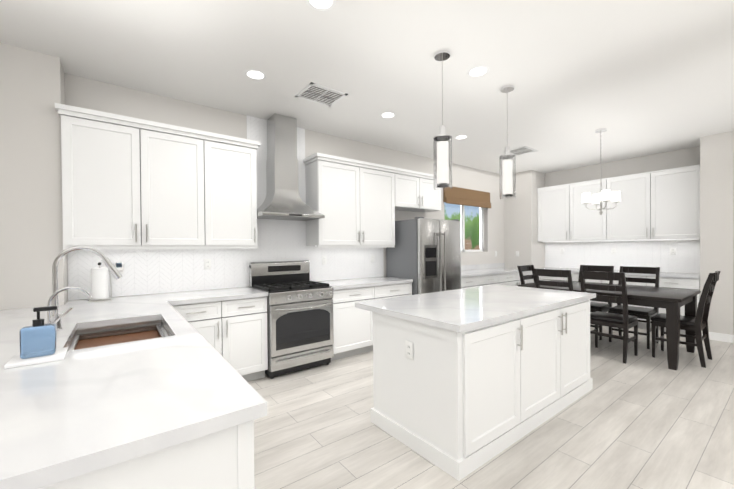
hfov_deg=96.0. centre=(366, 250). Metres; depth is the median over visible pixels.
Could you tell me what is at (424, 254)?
fridge
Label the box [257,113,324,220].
range hood
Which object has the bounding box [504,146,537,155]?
ceiling vent
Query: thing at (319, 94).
ceiling vent
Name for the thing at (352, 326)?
base cabinet
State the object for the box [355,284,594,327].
island countertop
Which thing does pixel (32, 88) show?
wall
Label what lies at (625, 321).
chair
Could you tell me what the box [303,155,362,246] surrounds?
upper cabinet
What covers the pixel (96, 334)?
sink
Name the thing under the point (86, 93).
wall
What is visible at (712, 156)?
wall
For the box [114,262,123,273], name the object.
electrical outlet plate
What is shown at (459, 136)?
recessed light
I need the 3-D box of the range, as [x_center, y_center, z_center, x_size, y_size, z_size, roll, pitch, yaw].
[-0.870,0.732,3.854,0.756,1.210,0.732,-1,1,-37]
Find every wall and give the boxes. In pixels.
[0,42,67,309]
[64,73,503,300]
[504,131,733,334]
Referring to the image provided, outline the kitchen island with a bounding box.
[367,296,595,480]
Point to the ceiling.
(638, 78)
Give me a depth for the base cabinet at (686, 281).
5.31 m
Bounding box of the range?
[249,260,333,378]
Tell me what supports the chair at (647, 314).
on the floor
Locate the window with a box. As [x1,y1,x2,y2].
[444,202,483,251]
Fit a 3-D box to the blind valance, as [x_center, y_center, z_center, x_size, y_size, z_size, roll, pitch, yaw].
[1.999,-1.044,6.475,1.440,0.330,0.073,-1,1,-37]
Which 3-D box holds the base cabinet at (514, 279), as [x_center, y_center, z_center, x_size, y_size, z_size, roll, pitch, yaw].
[2.740,0.847,6.691,1.255,0.874,0.621,-1,1,-37]
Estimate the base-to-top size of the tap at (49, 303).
0.258 m
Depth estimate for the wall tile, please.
6.01 m
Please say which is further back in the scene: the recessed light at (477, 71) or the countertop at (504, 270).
the countertop at (504, 270)
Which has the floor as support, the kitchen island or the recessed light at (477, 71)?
the kitchen island
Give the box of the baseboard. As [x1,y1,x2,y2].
[702,332,733,342]
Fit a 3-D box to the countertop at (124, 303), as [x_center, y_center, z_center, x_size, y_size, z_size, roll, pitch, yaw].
[-1.852,0.457,3.193,1.595,0.040,0.642,-1,1,-37]
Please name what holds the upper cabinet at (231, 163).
attached to the wall at (86, 93)
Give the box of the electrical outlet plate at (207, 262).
[204,259,210,269]
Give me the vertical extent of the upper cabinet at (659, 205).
1.142 m
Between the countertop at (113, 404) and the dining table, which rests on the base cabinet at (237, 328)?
the countertop at (113, 404)
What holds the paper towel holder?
on the countertop at (124, 303)
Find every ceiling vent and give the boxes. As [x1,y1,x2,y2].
[295,82,347,106]
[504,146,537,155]
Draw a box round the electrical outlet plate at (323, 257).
[322,256,325,264]
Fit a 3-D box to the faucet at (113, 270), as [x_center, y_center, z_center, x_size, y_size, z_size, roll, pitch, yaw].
[-1.631,0.208,1.923,0.336,0.478,0.106,-1,1,-37]
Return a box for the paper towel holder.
[88,262,111,301]
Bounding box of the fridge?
[386,217,460,294]
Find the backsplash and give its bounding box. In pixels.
[67,115,504,299]
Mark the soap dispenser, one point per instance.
(38, 340)
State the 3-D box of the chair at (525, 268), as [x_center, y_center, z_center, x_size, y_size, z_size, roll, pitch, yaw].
[2.770,0.766,5.246,0.464,1.060,0.549,-1,1,-37]
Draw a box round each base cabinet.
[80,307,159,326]
[176,295,267,380]
[331,287,375,360]
[376,283,411,299]
[461,275,499,288]
[500,271,531,285]
[533,267,699,333]
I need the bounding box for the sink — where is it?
[64,319,171,350]
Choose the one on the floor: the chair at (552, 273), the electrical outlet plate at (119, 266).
the chair at (552, 273)
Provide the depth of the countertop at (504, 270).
6.10 m
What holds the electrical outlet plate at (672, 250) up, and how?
attached to the wall tile
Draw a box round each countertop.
[0,303,266,488]
[0,305,83,462]
[60,287,267,314]
[320,277,411,290]
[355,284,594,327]
[461,267,517,278]
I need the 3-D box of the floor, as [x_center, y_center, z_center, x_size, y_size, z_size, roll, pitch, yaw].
[2.751,1.359,1.609,13.600,0.060,9.250,-1,1,-37]
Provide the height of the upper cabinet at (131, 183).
1.105 m
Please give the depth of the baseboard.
4.69 m
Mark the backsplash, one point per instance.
(151, 271)
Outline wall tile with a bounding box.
[545,239,699,272]
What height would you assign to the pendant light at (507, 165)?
1.100 m
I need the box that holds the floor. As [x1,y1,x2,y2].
[247,324,733,488]
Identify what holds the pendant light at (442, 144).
hanging from the ceiling
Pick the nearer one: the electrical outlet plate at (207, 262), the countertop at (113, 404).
the countertop at (113, 404)
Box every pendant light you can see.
[433,50,451,189]
[499,85,515,198]
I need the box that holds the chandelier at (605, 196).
[582,128,620,214]
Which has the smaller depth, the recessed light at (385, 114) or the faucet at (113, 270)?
the faucet at (113, 270)
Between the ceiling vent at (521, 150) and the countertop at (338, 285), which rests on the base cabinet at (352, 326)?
the countertop at (338, 285)
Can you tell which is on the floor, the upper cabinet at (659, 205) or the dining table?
the dining table
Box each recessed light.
[244,69,266,79]
[306,0,335,10]
[380,112,395,117]
[454,135,467,138]
[467,65,489,76]
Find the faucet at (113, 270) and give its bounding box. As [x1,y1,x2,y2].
[52,246,121,330]
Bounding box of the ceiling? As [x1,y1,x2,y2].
[0,0,733,173]
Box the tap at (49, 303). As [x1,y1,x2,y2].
[47,286,91,323]
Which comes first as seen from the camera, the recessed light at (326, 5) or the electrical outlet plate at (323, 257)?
the recessed light at (326, 5)
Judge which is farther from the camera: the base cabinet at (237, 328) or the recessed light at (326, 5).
the base cabinet at (237, 328)
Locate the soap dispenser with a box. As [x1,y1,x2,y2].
[4,306,68,368]
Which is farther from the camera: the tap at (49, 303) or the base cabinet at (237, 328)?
the base cabinet at (237, 328)
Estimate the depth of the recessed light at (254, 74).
3.00 m
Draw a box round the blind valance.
[443,186,490,207]
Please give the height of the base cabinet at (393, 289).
0.874 m
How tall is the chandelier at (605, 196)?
1.161 m
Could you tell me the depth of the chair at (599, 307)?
5.06 m
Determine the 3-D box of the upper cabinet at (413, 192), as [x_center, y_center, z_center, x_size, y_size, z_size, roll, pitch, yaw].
[0.723,-0.931,5.334,1.040,0.525,0.346,-1,1,-37]
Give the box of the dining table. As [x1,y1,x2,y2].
[518,280,700,369]
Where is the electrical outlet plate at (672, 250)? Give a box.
[670,248,675,254]
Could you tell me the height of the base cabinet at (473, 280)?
0.874 m
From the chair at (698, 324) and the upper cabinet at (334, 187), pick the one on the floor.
the chair at (698, 324)
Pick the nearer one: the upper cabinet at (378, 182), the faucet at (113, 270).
the faucet at (113, 270)
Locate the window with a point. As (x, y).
(471, 218)
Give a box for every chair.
[517,265,534,284]
[534,269,572,290]
[578,265,613,339]
[580,271,637,363]
[608,266,659,348]
[651,271,720,367]
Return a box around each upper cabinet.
[59,107,206,246]
[207,135,258,246]
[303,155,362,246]
[363,163,394,246]
[395,171,440,211]
[537,164,699,241]

